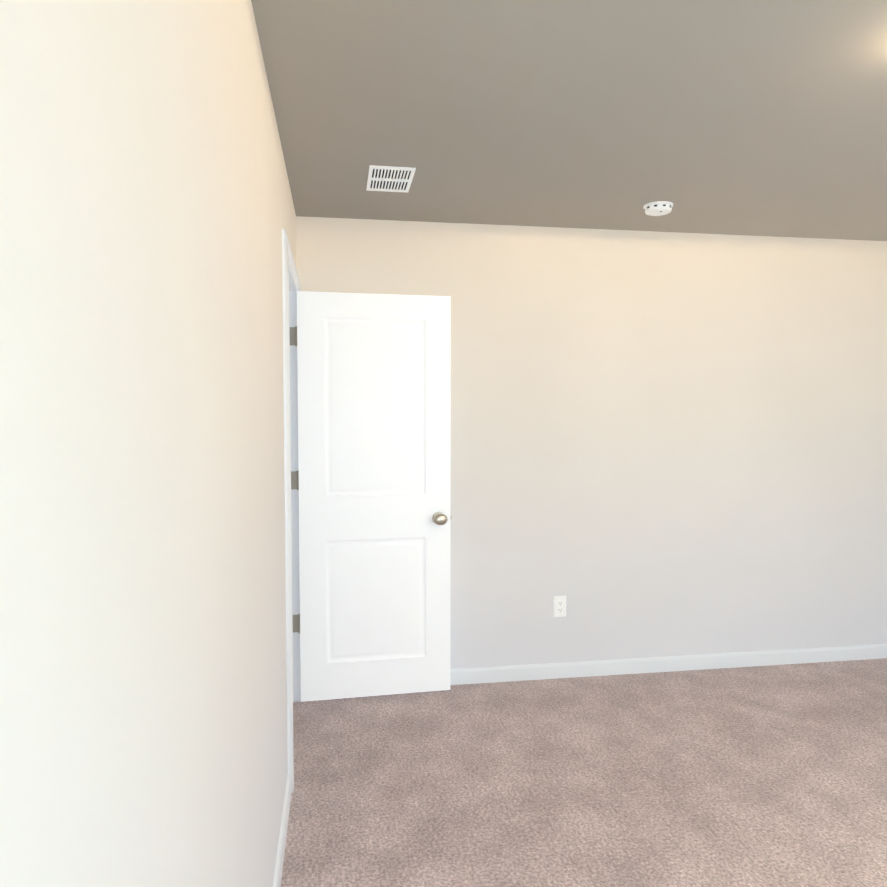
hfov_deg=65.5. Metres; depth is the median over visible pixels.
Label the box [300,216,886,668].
wall
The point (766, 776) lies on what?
floor
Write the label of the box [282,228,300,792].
door frame
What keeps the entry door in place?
attached to the door frame
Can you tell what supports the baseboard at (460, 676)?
attached to the wall at (664, 444)
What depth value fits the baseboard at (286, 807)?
2.28 m
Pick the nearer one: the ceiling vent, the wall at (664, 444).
the ceiling vent
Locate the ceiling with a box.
[251,0,886,240]
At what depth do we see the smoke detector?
3.24 m
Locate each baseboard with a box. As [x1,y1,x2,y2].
[273,775,290,886]
[450,644,886,684]
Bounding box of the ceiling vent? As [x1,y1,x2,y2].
[366,165,415,192]
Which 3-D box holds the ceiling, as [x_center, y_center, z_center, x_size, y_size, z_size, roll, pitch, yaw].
[1.703,-1.122,1.789,7.380,0.120,4.285,0,3,-9]
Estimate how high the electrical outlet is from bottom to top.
0.115 m
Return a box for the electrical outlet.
[554,596,565,616]
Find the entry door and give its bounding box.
[290,291,451,701]
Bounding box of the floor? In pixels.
[281,658,886,886]
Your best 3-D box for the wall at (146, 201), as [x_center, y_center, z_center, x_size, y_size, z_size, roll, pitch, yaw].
[-0.500,0.172,1.539,0.150,2.440,3.995,0,3,-9]
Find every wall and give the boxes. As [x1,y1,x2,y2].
[0,0,303,886]
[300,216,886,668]
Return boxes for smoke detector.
[643,201,672,215]

